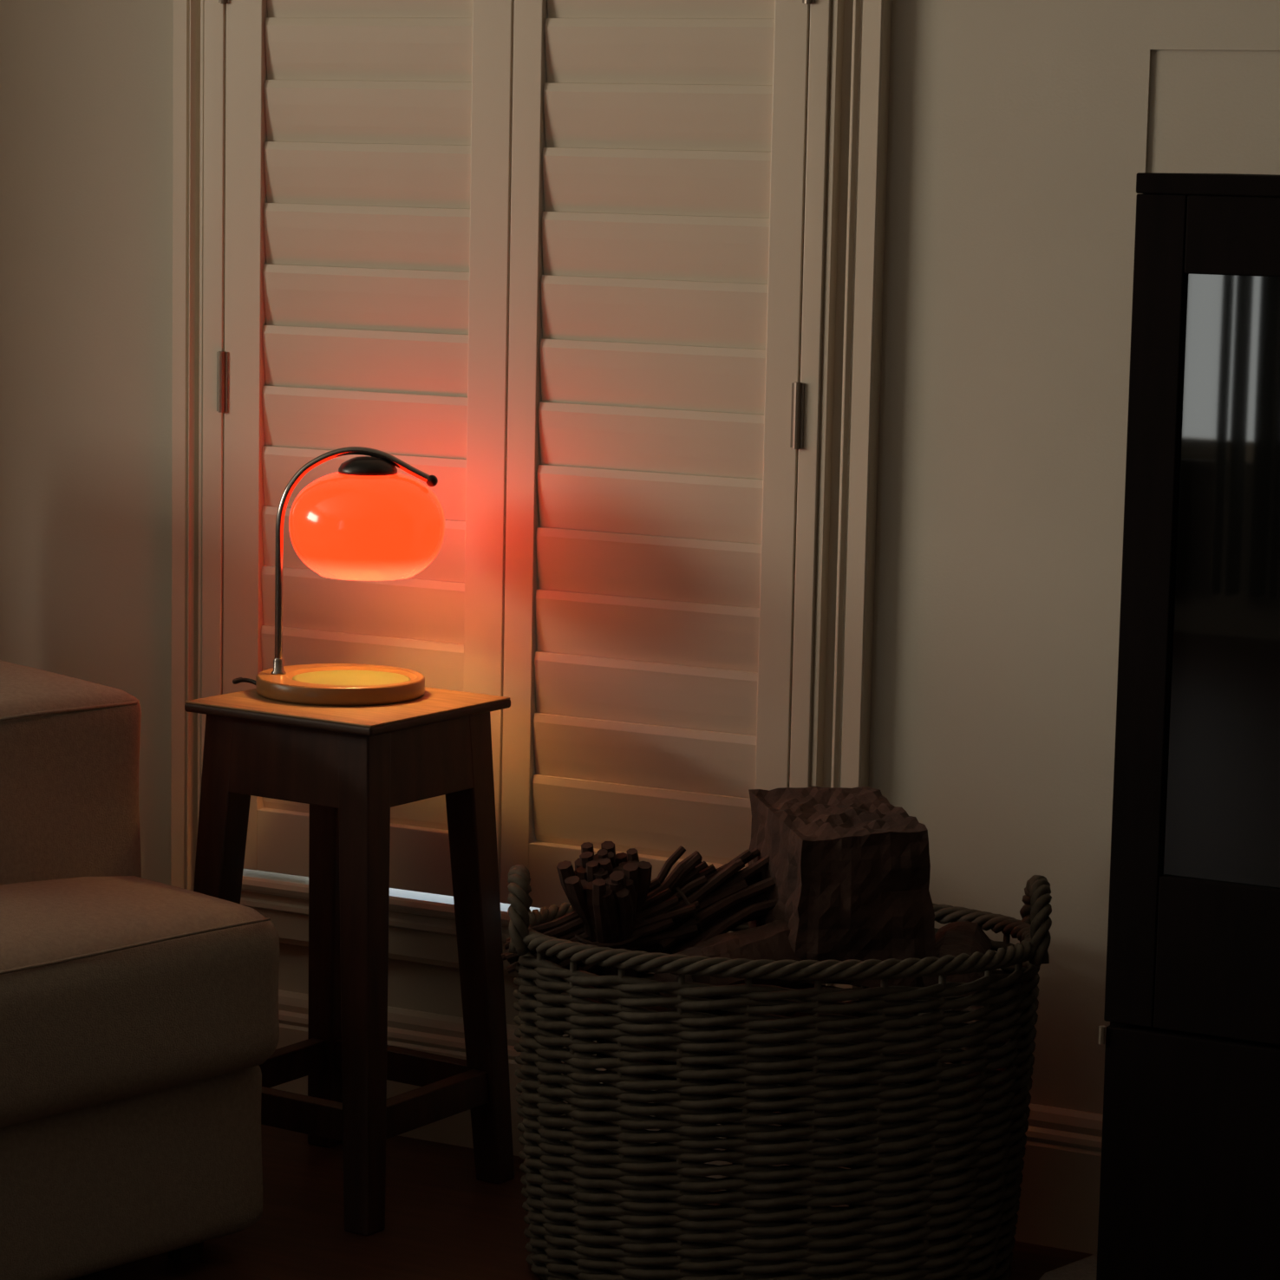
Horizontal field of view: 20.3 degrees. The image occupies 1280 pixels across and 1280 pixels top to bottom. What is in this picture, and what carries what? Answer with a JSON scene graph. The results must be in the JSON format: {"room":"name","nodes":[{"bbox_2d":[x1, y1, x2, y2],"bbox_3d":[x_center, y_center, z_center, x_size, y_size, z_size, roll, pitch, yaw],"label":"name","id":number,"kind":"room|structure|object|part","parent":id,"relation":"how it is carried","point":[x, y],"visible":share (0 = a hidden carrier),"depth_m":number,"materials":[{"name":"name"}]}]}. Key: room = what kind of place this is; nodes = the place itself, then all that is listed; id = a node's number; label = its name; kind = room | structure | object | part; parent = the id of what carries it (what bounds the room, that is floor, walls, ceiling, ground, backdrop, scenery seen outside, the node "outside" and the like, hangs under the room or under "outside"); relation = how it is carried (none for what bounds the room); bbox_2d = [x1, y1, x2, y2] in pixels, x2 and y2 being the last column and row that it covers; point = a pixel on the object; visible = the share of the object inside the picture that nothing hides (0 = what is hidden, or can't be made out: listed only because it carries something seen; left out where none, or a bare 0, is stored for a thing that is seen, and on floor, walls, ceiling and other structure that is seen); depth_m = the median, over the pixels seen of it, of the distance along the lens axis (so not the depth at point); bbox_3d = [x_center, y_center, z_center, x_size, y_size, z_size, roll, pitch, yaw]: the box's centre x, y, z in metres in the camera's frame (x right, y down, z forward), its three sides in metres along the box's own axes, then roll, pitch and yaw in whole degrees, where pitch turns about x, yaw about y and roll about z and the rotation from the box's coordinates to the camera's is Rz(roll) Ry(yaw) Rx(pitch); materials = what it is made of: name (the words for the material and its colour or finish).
{"room":"living room","nodes":[
{"label":"living room","id":0,"kind":"room"},
{"bbox_2d":[70,1124,1094,1279],"bbox_3d":[-1.023,0.987,1.659,7.400,0.050,6.050,5,9,27],"label":"floor","id":1,"kind":"structure","parent":0,"point":[442,1222],"depth_m":3.97,"materials":[{"name":"brown wood"}]},
{"bbox_2d":[0,660,279,1279],"bbox_3d":[-1.406,0.275,3.389,1.009,0.871,2.004,8,10,41],"label":"sofa","id":2,"kind":"object","parent":1,"relation":"on","point":[139,1016],"visible":1,"depth_m":3.73,"materials":[{"name":"fabric"}]},
{"bbox_3d":[-0.865,0.146,4.029,0.606,0.258,0.295,8,10,41],"label":"armrest","id":3,"kind":"part","parent":2,"relation":"part of","materials":[{"name":"fabric"}]},
{"bbox_2d":[0,875,279,1128],"bbox_3d":[-1.319,0.405,3.334,0.778,0.213,1.994,8,10,41],"label":"seat cushion","id":4,"kind":"object","parent":2,"relation":"on","point":[122,998],"depth_m":3.69,"materials":[{"name":"fabric"}]},
{"bbox_3d":[-0.491,0.645,3.865,0.046,0.045,0.048,8,10,41],"label":"leg","id":5,"kind":"part","parent":2,"relation":"part of","materials":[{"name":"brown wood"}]},
{"bbox_2d":[184,686,514,1235],"bbox_3d":[-0.336,0.349,4.110,0.284,0.570,0.284,6,9,33],"label":"stool","id":6,"kind":"object","parent":1,"relation":"on","point":[351,765],"visible":0.76,"depth_m":4.03,"materials":[{"name":"brown wood"}]},
{"bbox_3d":[-0.484,0.357,4.080,0.070,0.558,0.070,6,9,33],"label":"leg","id":7,"kind":"part","parent":6,"relation":"part of","materials":[{"name":"brown wood"}]},
{"bbox_3d":[-0.367,0.335,4.257,0.070,0.558,0.070,6,9,33],"label":"leg","id":8,"kind":"part","parent":6,"relation":"part of","materials":[{"name":"brown wood"}]},
{"bbox_2d":[232,446,444,705],"bbox_3d":[-0.347,-0.080,4.090,0.247,0.284,0.193,1,8,0],"label":"table lamp","id":9,"kind":"object","parent":6,"relation":"on","point":[366,520],"visible":1,"depth_m":4.03,"materials":[{"name":"orange glass"}]},
{"bbox_3d":[-0.459,0.048,4.147,0.019,0.012,0.073,-2,9,-24],"label":"power cord","id":10,"kind":"part","parent":9,"relation":"part of","materials":[{"name":"black plastic"}]},
{"bbox_3d":[-0.327,-0.088,4.089,0.178,0.266,0.009,1,8,0],"label":"arm","id":11,"kind":"part","parent":9,"relation":"part of","materials":[{"name":"silver metal"}]},
{"bbox_3d":[-0.311,-0.134,4.083,0.177,0.120,0.177,1,8,0],"label":"lamp shade","id":12,"kind":"part","parent":9,"relation":"part of","materials":[{"name":"orange glass"}]},
{"bbox_3d":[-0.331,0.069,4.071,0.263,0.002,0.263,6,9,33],"label":"seat","id":13,"kind":"part","parent":6,"relation":"part of","materials":[{"name":"brown wood"}]},
{"bbox_3d":[-0.306,0.377,3.965,0.070,0.558,0.070,6,9,33],"label":"leg","id":14,"kind":"part","parent":6,"relation":"part of","materials":[{"name":"brown wood"}]},
{"bbox_3d":[-0.189,0.354,4.142,0.070,0.558,0.070,6,9,33],"label":"leg","id":15,"kind":"part","parent":6,"relation":"part of","materials":[{"name":"brown wood"}]},
{"bbox_2d":[507,864,1051,1279],"bbox_3d":[0.143,0.463,3.824,0.583,0.441,0.364,1,8,0],"label":"wicker basket","id":16,"kind":"object","parent":1,"relation":"on","point":[630,1206],"visible":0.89,"depth_m":3.69,"materials":[{"name":"beige wicker"}]},
{"bbox_3d":[-0.128,0.281,3.799,0.027,0.085,0.123,1,8,0],"label":"rope handle","id":17,"kind":"part","parent":16,"relation":"part of","materials":[{"name":"beige fabric"}]},
{"bbox_2d":[501,877,700,979],"bbox_3d":[-0.036,0.307,3.802,0.223,0.112,0.072,1,8,-1],"label":"bundle","id":18,"kind":"object","parent":16,"relation":"in","point":[561,928],"visible":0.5,"depth_m":3.78,"materials":[{"name":"brown plant"}]},
{"bbox_2d":[556,841,652,987],"bbox_3d":[-0.035,0.299,3.792,0.101,0.171,0.138,5,9,27],"label":"bundle","id":19,"kind":"object","parent":16,"relation":"in","point":[605,888],"visible":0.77,"depth_m":3.76,"materials":[{"name":"brown plant"}]},
{"bbox_2d":[579,845,777,973],"bbox_3d":[0.059,0.287,3.816,0.287,0.138,0.097,0,8,-9],"label":"bundle","id":20,"kind":"object","parent":16,"relation":"in","point":[728,897],"visible":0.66,"depth_m":3.80,"materials":[{"name":"brown plant"}]},
{"bbox_2d":[653,920,814,1015],"bbox_3d":[0.112,0.344,3.754,0.181,0.108,0.100,-3,9,-28],"label":"log","id":21,"kind":"object","parent":16,"relation":"in","point":[770,941],"visible":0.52,"depth_m":3.73,"materials":[{"name":"brown wood"}]},
{"bbox_2d":[748,785,937,987],"bbox_3d":[0.215,0.262,3.798,0.156,0.190,0.194,-1,8,-15],"label":"block","id":22,"kind":"object","parent":16,"relation":"in","point":[849,868],"visible":0.76,"depth_m":3.73,"materials":[{"name":"brown wood"}]},
{"bbox_2d":[921,920,991,1011],"bbox_3d":[0.338,0.346,3.806,0.069,0.061,0.172,2,8,9],"label":"log","id":23,"kind":"object","parent":16,"relation":"in","point":[955,938],"visible":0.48,"depth_m":3.80,"materials":[{"name":"brown wood"}]},
{"bbox_3d":[0.421,0.292,3.800,0.027,0.085,0.123,1,8,0],"label":"rope handle","id":24,"kind":"part","parent":16,"relation":"part of","materials":[{"name":"beige fabric"}]},
{"bbox_2d":[1038,1253,1097,1279],"bbox_3d":[0.471,0.692,3.803,0.112,0.008,0.268,5,9,27],"label":"mat","id":25,"kind":"object","parent":1,"relation":"on","point":[1085,1269],"visible":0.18,"depth_m":3.86,"materials":[{"name":"fabric"}]},
{"bbox_2d":[1096,172,1279,1279],"bbox_3d":[0.971,0.157,3.456,1.004,1.184,0.292,5,9,27],"label":"display cabinet","id":26,"kind":"object","parent":1,"relation":"on","point":[1190,1183],"visible":1,"depth_m":3.54,"materials":[{"name":"brown wood"}]},
{"bbox_3d":[0.690,0.555,3.525,0.496,0.295,0.020,5,9,27],"label":"drawer","id":27,"kind":"part","parent":26,"relation":"part of","materials":[{"name":"brown wood"}]},
{"bbox_3d":[0.702,-0.046,3.443,0.402,0.606,0.004,5,9,27],"label":"glass pane","id":28,"kind":"part","parent":26,"relation":"part of","materials":[{"name":"black"}]},
{"bbox_2d":[0,0,1279,1114],"bbox_3d":[1.172,-0.546,3.585,5.540,2.550,0.220,5,9,27],"label":"wall","id":29,"kind":"structure","parent":0,"point":[1021,133],"depth_m":3.95,"materials":[{"name":"paint"}]},
{"bbox_2d":[170,0,204,891],"bbox_3d":[-0.541,-0.638,4.343,0.052,2.025,0.029,5,9,27],"label":"trim","id":30,"kind":"structure","parent":29,"relation":"attached to","point":[188,15],"depth_m":4.39,"materials":[{"name":"white wood"}]},
{"bbox_2d":[240,868,654,976],"bbox_3d":[-0.146,0.352,4.324,0.827,0.082,0.164,5,9,27],"label":"window sill","id":31,"kind":"structure","parent":29,"relation":"attached to","point":[422,928],"depth_m":4.32,"materials":[{"name":"beige paint"}]},
{"bbox_2d":[201,0,832,787],"bbox_3d":[-0.114,-0.633,4.209,0.827,1.901,0.197,5,9,27],"label":"window","id":32,"kind":"structure","parent":29,"relation":"in","point":[820,11],"depth_m":4.03,"materials":[{"name":"white wood"}]},
{"bbox_2d":[216,0,514,899],"bbox_3d":[-0.323,-0.609,4.222,0.403,1.822,0.035,5,9,27],"label":"shutter panel","id":33,"kind":"object","parent":32,"relation":"attached to","point":[368,142],"visible":0.61,"depth_m":4.25,"materials":[{"name":"white wood"}]},
{"bbox_3d":[-0.335,0.256,4.343,0.291,0.076,0.027,5,9,27],"label":"rail","id":34,"kind":"part","parent":33,"relation":"part of","materials":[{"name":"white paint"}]},
{"bbox_2d":[500,0,815,933],"bbox_3d":[0.026,-0.576,4.041,0.381,1.822,0.035,5,9,27],"label":"shutter panel","id":35,"kind":"object","parent":32,"relation":"attached to","point":[656,392],"visible":0.8,"depth_m":4.09,"materials":[{"name":"white wood"}]},
{"bbox_3d":[0.004,0.287,4.166,0.294,0.076,0.027,5,9,27],"label":"rail","id":36,"kind":"part","parent":35,"relation":"part of","materials":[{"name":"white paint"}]},
{"bbox_2d":[269,989,1103,1253],"bbox_3d":[1.002,0.646,3.688,5.340,0.153,0.022,5,9,27],"label":"baseboard","id":37,"kind":"structure","parent":29,"relation":"attached to","point":[1059,1199],"depth_m":3.97,"materials":[{"name":"beige paint"}]},
{"bbox_2d":[810,0,892,1001],"bbox_3d":[0.240,-0.566,3.937,0.060,2.025,0.029,5,9,27],"label":"trim","id":38,"kind":"structure","parent":29,"relation":"attached to","point":[861,29],"depth_m":3.97,"materials":[{"name":"white wood"}]}
]}

